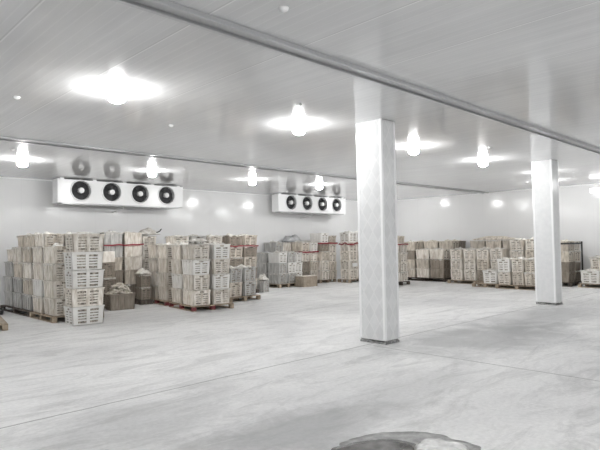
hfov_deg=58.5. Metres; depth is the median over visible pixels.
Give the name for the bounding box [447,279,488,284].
wooden pallet
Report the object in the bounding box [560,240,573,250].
plastic crate
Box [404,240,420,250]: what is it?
plastic crate
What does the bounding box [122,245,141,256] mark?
plastic crate
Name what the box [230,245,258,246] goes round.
strap
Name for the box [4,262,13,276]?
plastic crate
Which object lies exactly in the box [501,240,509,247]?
plastic crate
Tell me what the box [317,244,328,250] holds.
plastic crate
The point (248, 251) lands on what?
plastic crate
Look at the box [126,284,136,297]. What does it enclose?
plastic crate
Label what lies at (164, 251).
plastic crate
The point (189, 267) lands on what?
plastic crate
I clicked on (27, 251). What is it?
plastic crate
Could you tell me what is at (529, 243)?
plastic crate
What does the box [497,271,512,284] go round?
plastic crate
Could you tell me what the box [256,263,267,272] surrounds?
plastic crate
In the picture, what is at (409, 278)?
wooden pallet
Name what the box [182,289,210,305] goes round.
plastic crate
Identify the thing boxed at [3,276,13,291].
plastic crate
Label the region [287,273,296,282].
plastic crate
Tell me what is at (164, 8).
ceiling beam
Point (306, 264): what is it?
plastic crate
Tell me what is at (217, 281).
plastic crate
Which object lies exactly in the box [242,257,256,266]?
plastic crate
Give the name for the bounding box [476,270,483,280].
plastic crate
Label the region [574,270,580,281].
plastic crate
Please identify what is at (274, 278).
plastic crate
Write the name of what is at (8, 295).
plastic crate
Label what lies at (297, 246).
plastic crate
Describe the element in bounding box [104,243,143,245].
strap
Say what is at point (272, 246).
plastic crate
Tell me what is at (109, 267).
plastic crate
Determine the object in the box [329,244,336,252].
plastic crate
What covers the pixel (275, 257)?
plastic crate
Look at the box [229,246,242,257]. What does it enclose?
plastic crate
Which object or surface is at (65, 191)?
cooler
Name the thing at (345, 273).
plastic crate
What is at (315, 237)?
plastic crate
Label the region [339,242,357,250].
plastic crate
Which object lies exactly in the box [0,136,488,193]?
trim
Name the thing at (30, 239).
plastic crate
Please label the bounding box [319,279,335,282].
wooden pallet
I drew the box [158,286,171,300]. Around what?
plastic crate
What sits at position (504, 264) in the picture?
plastic crate
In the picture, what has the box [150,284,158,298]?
plastic crate
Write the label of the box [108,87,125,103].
bulb
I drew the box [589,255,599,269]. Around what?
plastic crate
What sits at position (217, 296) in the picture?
plastic crate
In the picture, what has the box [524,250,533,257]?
plastic crate
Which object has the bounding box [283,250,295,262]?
plastic crate
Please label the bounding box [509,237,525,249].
plastic crate
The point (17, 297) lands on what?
plastic crate
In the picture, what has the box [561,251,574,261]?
plastic crate
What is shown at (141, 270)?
sack
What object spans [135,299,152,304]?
wooden pallet
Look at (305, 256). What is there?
plastic crate
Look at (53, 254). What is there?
plastic crate
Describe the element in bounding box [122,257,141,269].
plastic crate
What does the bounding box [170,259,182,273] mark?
plastic crate
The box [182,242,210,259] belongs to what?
plastic crate
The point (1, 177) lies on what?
trim
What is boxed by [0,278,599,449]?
floor
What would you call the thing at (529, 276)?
plastic crate
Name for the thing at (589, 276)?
plastic crate
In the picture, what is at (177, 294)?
plastic crate
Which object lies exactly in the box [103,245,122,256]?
plastic crate
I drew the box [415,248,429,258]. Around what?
plastic crate
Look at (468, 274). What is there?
plastic crate
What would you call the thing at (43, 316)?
wooden pallet
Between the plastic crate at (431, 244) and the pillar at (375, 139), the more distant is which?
the plastic crate at (431, 244)
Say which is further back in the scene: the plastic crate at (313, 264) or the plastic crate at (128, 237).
the plastic crate at (313, 264)
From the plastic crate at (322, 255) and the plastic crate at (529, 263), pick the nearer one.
the plastic crate at (529, 263)
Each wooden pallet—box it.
[0,305,33,316]
[0,323,7,330]
[29,312,103,322]
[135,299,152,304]
[151,298,176,305]
[169,302,233,311]
[229,295,260,302]
[269,283,294,287]
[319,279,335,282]
[338,279,358,282]
[399,281,409,284]
[408,277,452,281]
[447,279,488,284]
[472,282,501,287]
[496,284,534,289]
[562,281,581,286]
[578,283,599,287]
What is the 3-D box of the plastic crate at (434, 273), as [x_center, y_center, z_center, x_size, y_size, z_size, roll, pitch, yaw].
[5.272,1.812,20.170,0.480,0.357,0.638,1,-3,-44]
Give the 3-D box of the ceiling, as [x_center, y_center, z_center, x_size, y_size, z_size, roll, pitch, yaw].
[2.005,-1.643,8.370,24.500,0.120,21.080,1,-3,-44]
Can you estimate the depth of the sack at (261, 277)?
16.82 m
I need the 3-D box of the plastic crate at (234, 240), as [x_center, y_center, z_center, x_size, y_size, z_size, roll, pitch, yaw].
[-2.131,0.451,16.392,0.521,0.404,0.648,1,-3,-41]
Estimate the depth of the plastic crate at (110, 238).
13.88 m
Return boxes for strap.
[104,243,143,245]
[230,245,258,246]
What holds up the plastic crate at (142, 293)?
on the wooden pallet at (137, 301)
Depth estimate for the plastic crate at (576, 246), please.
17.57 m
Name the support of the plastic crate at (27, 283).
on the plastic crate at (27, 298)
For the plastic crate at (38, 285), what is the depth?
11.40 m
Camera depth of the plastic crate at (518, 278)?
16.34 m
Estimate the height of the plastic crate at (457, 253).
0.441 m
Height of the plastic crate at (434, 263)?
0.358 m
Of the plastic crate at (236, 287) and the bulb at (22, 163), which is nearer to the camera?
the bulb at (22, 163)
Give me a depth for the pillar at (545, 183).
12.38 m
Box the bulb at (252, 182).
[249,179,255,184]
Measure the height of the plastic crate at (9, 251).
0.352 m
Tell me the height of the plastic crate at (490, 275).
0.476 m
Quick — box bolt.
[279,6,288,11]
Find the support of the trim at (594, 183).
attached to the wall at (509, 214)
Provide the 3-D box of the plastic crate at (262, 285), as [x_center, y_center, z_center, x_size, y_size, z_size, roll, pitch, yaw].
[-1.168,1.929,16.874,0.319,0.357,0.280,-3,-3,39]
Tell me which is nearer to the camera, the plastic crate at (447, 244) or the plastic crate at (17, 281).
the plastic crate at (17, 281)
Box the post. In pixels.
[581,241,582,269]
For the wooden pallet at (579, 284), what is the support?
on the floor
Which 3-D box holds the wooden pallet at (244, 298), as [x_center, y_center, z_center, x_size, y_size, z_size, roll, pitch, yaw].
[-1.718,1.977,14.524,0.740,0.118,1.080,-3,-3,43]
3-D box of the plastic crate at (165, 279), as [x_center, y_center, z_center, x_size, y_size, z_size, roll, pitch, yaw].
[-3.342,1.387,13.800,0.460,0.349,0.638,0,-2,-34]
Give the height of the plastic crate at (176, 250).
0.422 m
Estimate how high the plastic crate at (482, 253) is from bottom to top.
0.440 m
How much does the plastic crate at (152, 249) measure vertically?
0.398 m
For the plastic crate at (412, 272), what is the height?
0.343 m
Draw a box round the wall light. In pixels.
[589,188,599,192]
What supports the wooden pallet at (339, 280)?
on the floor
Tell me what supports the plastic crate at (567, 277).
on the wooden pallet at (576, 283)
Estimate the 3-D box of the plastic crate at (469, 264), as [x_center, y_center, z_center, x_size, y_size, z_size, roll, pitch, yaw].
[6.119,1.386,18.887,0.638,0.362,0.480,1,-3,-44]
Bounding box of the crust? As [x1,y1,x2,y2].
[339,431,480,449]
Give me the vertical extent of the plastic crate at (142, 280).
0.318 m
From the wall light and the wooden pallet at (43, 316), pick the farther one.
the wall light
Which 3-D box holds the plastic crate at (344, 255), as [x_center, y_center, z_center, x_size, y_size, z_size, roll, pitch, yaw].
[1.875,1.175,20.543,0.539,0.342,0.500,1,-3,-45]
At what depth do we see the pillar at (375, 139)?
8.04 m
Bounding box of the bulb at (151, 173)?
[148,170,155,176]
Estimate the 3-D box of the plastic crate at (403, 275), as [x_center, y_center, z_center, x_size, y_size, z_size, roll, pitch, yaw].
[3.458,1.814,18.996,0.441,0.333,0.648,1,-3,-44]
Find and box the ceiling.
[0,0,599,200]
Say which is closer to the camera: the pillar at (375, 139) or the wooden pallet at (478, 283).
the pillar at (375, 139)
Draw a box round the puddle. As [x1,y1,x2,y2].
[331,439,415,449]
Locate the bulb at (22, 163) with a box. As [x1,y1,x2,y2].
[17,159,27,166]
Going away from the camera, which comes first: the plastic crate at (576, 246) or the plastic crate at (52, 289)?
the plastic crate at (52, 289)
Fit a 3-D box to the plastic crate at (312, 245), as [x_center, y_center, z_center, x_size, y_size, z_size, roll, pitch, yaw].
[0.320,0.787,20.329,0.421,0.423,0.648,1,-3,-45]
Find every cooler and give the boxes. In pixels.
[53,177,183,212]
[272,193,345,217]
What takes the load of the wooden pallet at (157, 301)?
on the floor
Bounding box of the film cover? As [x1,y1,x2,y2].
[472,236,514,239]
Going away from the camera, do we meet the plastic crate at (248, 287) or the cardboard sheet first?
the cardboard sheet
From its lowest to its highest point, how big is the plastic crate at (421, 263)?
0.358 m
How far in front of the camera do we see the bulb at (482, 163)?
12.06 m
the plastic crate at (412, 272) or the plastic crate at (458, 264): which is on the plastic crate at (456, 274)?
the plastic crate at (458, 264)
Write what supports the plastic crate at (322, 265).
on the plastic crate at (322, 274)
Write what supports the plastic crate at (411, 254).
on the plastic crate at (411, 263)
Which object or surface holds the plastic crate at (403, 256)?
on the plastic crate at (403, 265)
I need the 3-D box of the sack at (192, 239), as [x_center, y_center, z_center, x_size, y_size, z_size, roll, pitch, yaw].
[-2.389,0.348,12.529,0.425,0.084,0.518,1,-3,-44]
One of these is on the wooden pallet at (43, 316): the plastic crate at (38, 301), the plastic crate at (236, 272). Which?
the plastic crate at (38, 301)
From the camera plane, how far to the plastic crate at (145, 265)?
15.19 m
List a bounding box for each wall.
[0,178,357,303]
[397,185,599,269]
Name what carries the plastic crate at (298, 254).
on the plastic crate at (298, 264)
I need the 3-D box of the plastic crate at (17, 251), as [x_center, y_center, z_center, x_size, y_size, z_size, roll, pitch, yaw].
[-6.429,0.692,12.613,0.461,0.350,0.648,1,-3,-45]
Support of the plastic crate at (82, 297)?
on the plastic crate at (74, 316)
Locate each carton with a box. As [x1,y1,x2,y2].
[102,251,114,262]
[295,275,316,286]
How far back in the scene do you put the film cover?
19.20 m
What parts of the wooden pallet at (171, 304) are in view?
board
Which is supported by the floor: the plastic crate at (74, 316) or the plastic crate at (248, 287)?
the plastic crate at (74, 316)
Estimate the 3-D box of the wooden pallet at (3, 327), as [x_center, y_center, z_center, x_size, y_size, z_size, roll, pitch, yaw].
[-6.075,1.897,10.140,0.850,0.118,1.300,0,-2,-34]
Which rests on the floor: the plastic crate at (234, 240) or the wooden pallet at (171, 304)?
the wooden pallet at (171, 304)
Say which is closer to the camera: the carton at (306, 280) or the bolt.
the bolt
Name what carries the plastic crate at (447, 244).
on the plastic crate
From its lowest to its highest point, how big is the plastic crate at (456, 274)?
0.362 m
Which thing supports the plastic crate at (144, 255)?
on the plastic crate at (145, 265)
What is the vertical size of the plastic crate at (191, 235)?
0.385 m
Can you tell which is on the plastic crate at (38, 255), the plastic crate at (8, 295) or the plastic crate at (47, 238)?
the plastic crate at (47, 238)
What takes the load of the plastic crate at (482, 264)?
on the plastic crate at (479, 272)
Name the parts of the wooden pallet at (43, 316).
board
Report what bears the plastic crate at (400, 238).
on the plastic crate at (402, 248)
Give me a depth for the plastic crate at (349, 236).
20.40 m
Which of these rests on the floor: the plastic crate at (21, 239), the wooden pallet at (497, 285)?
the wooden pallet at (497, 285)
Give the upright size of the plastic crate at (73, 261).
0.349 m
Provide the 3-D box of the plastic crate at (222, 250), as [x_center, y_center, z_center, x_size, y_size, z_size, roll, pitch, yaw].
[-2.016,0.597,12.877,0.460,0.423,0.638,1,-2,-37]
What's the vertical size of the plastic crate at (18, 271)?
0.350 m
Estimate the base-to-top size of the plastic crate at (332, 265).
0.327 m
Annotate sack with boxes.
[134,267,150,273]
[138,228,159,234]
[186,238,208,241]
[257,274,268,279]
[282,234,301,241]
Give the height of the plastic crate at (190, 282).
0.347 m
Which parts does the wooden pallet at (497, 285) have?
board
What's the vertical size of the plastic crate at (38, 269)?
0.349 m
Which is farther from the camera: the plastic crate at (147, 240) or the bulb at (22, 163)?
the plastic crate at (147, 240)
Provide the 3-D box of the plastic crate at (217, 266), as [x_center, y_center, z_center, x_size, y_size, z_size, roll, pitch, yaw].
[-2.016,0.985,12.866,0.460,0.347,0.638,0,-2,-36]
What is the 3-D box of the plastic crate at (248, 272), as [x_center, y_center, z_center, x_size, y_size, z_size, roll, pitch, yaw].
[-1.568,1.297,14.712,0.638,0.466,0.450,-3,-3,42]
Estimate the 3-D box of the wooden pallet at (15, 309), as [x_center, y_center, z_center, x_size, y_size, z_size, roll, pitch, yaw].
[-6.266,1.993,12.802,1.060,0.118,2.100,1,-3,-44]
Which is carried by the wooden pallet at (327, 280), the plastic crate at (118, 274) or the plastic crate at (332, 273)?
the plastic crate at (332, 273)
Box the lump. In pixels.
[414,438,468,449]
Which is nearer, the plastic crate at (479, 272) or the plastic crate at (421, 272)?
the plastic crate at (479, 272)
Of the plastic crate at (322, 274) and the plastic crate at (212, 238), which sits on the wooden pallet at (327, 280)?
the plastic crate at (322, 274)
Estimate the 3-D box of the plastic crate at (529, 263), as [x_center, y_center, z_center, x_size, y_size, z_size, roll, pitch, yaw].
[7.126,1.198,16.286,0.649,0.453,0.391,1,-3,-44]
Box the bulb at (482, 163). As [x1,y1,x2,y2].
[478,159,487,166]
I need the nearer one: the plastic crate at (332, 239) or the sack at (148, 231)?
the sack at (148, 231)
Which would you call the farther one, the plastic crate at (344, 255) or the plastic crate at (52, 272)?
the plastic crate at (344, 255)
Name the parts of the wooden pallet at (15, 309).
board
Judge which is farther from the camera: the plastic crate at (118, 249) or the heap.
the plastic crate at (118, 249)
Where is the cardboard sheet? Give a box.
[0,316,6,323]
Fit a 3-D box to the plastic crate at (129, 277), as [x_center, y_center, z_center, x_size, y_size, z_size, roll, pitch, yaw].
[-4.558,1.385,14.371,0.529,0.377,0.460,1,-3,-44]
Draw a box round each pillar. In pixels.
[356,118,399,344]
[531,159,562,304]
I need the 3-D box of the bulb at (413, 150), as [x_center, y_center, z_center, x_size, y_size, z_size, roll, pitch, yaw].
[2.184,-1.434,10.292,0.200,0.170,0.200,1,-3,-44]
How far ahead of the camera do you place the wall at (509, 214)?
20.34 m
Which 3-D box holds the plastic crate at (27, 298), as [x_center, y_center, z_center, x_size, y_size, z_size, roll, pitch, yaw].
[-5.942,1.723,12.106,0.462,0.350,0.650,1,-3,-43]
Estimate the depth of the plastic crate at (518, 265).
16.36 m
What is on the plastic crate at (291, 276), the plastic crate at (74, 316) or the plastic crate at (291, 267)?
the plastic crate at (291, 267)
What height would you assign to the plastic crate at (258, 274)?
0.358 m
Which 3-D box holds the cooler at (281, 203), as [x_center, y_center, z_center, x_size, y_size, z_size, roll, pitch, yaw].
[0.397,-0.695,20.908,3.912,0.847,0.788,1,-3,-44]
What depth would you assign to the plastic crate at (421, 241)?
21.25 m
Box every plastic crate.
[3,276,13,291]
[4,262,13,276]
[4,290,13,305]
[7,249,13,261]
[12,247,22,261]
[12,262,22,277]
[12,277,22,292]
[12,292,22,308]
[17,233,32,246]
[21,262,33,278]
[22,247,32,262]
[22,278,32,294]
[22,293,33,310]
[24,232,45,246]
[31,247,43,262]
[32,263,43,279]
[32,279,43,296]
[32,295,44,313]
[34,231,64,246]
[42,243,65,263]
[42,263,64,280]
[43,280,65,298]
[43,297,65,315]
[63,252,103,270]
[63,287,104,306]
[63,305,104,325]
[64,232,104,251]
[64,269,104,288]
[100,230,123,244]
[102,262,115,277]
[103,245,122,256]
[103,277,115,292]
[104,293,135,310]
[114,270,123,283]
[115,257,122,270]
[122,231,141,244]
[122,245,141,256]
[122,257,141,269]
[123,269,137,284]
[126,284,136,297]
[136,274,150,286]
[136,287,150,299]
[141,235,156,247]
[141,248,148,258]
[142,259,148,270]
[147,243,163,257]
[147,258,158,271]
[149,271,158,284]
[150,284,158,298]
[157,242,177,258]
[157,258,171,272]
[157,272,171,286]
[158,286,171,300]
[165,235,189,244]
[170,242,187,258]
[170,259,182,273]
[171,273,182,288]
[171,288,183,303]
[181,259,210,274]
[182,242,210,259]
[182,274,210,290]
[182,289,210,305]
[188,234,206,244]
[206,234,222,243]
[209,241,230,258]
[209,259,230,273]
[209,273,230,288]
[210,288,230,303]
[222,233,242,245]
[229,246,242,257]
[229,257,242,266]
[229,266,242,282]
[229,282,242,297]
[237,264,255,281]
[239,234,257,244]
[242,246,257,256]
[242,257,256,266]
[242,281,256,295]
[256,251,272,262]
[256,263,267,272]
[256,273,267,280]
[257,280,268,291]
[264,240,282,251]
[267,263,286,273]
[267,273,287,283]
[268,250,287,262]
[283,242,290,250]
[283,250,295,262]
[287,251,301,261]
[287,262,296,272]
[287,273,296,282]
[290,240,309,251]
[296,262,302,271]
[301,253,309,261]
[302,261,309,270]
[302,271,309,275]
[303,240,317,250]
[308,251,317,260]
[309,261,318,270]
[310,233,328,242]
[310,270,317,279]
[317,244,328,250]
[317,251,328,260]
[318,260,329,269]
[318,270,329,279]
[328,236,335,242]
[328,253,335,261]
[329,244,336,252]
[329,262,336,269]
[329,270,336,278]
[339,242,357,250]
[340,231,357,241]
[340,251,357,259]
[340,260,357,269]
[340,269,358,278]
[397,235,404,242]
[399,243,407,252]
[399,252,407,261]
[400,262,407,271]
[400,271,408,280]
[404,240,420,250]
[407,251,416,258]
[407,259,416,267]
[407,268,416,276]
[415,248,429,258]
[416,240,426,248]
[416,259,430,267]
[416,268,430,277]
[424,240,438,248]
[429,248,449,258]
[429,259,449,268]
[429,268,450,277]
[438,239,458,248]
[449,247,464,258]
[449,259,463,269]
[450,269,464,279]
[454,239,465,247]
[462,247,477,258]
[463,259,476,269]
[464,270,477,280]
[470,241,485,248]
[475,247,490,259]
[476,259,490,269]
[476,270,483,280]
[482,268,498,283]
[485,240,502,248]
[489,247,509,259]
[490,260,497,268]
[497,257,515,271]
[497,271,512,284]
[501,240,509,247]
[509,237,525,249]
[509,250,525,257]
[511,256,528,271]
[511,272,524,284]
[524,237,533,249]
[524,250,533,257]
[524,257,534,271]
[524,272,534,285]
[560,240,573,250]
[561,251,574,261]
[561,262,574,271]
[562,271,574,282]
[565,239,580,250]
[574,251,580,260]
[574,261,580,270]
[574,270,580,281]
[580,269,599,283]
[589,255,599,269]
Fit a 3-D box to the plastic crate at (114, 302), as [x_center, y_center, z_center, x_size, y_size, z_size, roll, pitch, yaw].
[-4.333,1.833,12.892,0.638,0.377,0.460,1,-3,-37]
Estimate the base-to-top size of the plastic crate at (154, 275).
0.350 m
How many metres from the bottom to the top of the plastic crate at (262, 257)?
0.407 m
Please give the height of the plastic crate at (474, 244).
0.343 m
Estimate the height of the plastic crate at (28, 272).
0.350 m
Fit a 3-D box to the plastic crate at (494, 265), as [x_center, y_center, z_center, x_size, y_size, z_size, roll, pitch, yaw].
[6.811,1.349,18.185,0.648,0.363,0.481,1,-3,-45]
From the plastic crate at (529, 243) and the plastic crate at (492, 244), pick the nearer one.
the plastic crate at (529, 243)
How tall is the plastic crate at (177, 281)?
0.348 m
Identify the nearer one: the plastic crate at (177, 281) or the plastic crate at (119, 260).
the plastic crate at (177, 281)
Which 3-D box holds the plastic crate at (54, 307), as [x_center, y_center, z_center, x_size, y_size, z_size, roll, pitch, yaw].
[-4.992,1.673,11.130,0.460,0.349,0.638,1,-3,-43]
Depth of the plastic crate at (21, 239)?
12.53 m
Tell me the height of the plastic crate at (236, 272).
0.452 m
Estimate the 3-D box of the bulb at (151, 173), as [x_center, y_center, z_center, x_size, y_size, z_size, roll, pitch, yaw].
[-3.582,-1.243,12.981,0.200,0.170,0.200,1,-3,-44]
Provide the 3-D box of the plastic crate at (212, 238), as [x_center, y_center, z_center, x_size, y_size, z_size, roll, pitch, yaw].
[-2.562,0.446,15.427,0.461,0.396,0.648,0,-2,-35]
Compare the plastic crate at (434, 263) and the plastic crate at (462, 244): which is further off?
the plastic crate at (462, 244)
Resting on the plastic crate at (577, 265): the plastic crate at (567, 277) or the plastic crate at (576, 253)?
the plastic crate at (576, 253)
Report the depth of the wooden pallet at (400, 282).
18.73 m
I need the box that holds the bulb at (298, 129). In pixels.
[292,123,304,134]
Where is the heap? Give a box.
[106,283,132,294]
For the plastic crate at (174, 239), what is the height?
0.371 m
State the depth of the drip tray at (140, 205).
15.36 m
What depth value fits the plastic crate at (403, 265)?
18.79 m
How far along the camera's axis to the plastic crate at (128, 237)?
14.24 m
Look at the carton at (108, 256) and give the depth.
13.23 m
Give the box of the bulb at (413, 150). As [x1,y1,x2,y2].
[408,145,418,154]
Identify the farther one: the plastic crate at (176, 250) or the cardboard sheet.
the plastic crate at (176, 250)
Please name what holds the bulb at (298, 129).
attached to the ceiling
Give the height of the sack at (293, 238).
0.298 m
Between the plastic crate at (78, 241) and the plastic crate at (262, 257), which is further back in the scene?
the plastic crate at (262, 257)
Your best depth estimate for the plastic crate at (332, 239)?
20.67 m
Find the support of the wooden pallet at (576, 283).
on the floor
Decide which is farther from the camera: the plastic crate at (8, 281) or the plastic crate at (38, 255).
the plastic crate at (8, 281)
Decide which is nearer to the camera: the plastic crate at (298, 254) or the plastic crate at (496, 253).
the plastic crate at (496, 253)
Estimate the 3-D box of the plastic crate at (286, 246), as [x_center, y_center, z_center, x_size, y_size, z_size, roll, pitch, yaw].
[-0.639,0.826,19.943,0.506,0.411,0.401,1,-3,-44]
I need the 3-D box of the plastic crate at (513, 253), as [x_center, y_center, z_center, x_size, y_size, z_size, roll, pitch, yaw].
[7.229,0.995,17.622,0.482,0.348,0.568,-3,-3,45]
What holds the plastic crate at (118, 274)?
on the plastic crate
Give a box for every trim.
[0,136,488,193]
[0,176,356,201]
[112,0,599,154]
[397,183,599,200]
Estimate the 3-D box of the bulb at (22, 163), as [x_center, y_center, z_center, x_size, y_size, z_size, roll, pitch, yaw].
[-5.717,-1.275,11.046,0.200,0.170,0.200,1,-3,-44]
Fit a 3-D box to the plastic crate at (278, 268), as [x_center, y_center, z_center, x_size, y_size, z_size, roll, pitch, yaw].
[-0.790,1.504,18.732,0.410,0.357,0.638,1,-3,-44]
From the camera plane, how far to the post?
17.73 m
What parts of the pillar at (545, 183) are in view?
corner trim, corner trim, corner trim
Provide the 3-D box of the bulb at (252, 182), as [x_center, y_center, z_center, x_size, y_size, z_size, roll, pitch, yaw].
[-1.338,-1.207,15.091,0.200,0.170,0.200,1,-3,-44]
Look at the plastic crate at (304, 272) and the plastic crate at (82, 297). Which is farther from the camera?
the plastic crate at (304, 272)
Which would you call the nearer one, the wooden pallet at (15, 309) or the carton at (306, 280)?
the wooden pallet at (15, 309)
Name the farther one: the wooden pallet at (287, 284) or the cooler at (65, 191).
the wooden pallet at (287, 284)
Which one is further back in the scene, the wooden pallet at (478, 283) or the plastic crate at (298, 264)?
the plastic crate at (298, 264)
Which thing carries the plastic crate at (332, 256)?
on the plastic crate at (332, 265)
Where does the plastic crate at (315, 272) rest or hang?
on the wooden pallet
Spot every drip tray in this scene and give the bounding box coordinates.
[57,203,178,208]
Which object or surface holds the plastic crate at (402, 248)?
on the plastic crate at (403, 256)
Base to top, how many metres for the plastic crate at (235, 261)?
0.333 m
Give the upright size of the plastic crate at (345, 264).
0.342 m
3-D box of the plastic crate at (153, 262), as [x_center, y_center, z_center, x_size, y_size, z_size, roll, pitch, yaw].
[-3.770,1.062,14.399,0.461,0.350,0.648,0,-2,-34]
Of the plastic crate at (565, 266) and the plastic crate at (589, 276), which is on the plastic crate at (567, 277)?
the plastic crate at (565, 266)
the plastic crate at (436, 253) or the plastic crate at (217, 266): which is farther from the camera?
the plastic crate at (436, 253)
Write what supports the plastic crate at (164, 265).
on the plastic crate at (165, 279)
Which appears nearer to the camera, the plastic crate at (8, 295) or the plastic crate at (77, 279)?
the plastic crate at (77, 279)
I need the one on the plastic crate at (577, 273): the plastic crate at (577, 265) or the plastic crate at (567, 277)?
the plastic crate at (577, 265)
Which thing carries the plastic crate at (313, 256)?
on the plastic crate at (313, 264)
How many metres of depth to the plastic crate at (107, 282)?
13.18 m
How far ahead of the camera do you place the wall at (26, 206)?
16.96 m
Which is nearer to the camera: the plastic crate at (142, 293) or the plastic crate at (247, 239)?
the plastic crate at (142, 293)

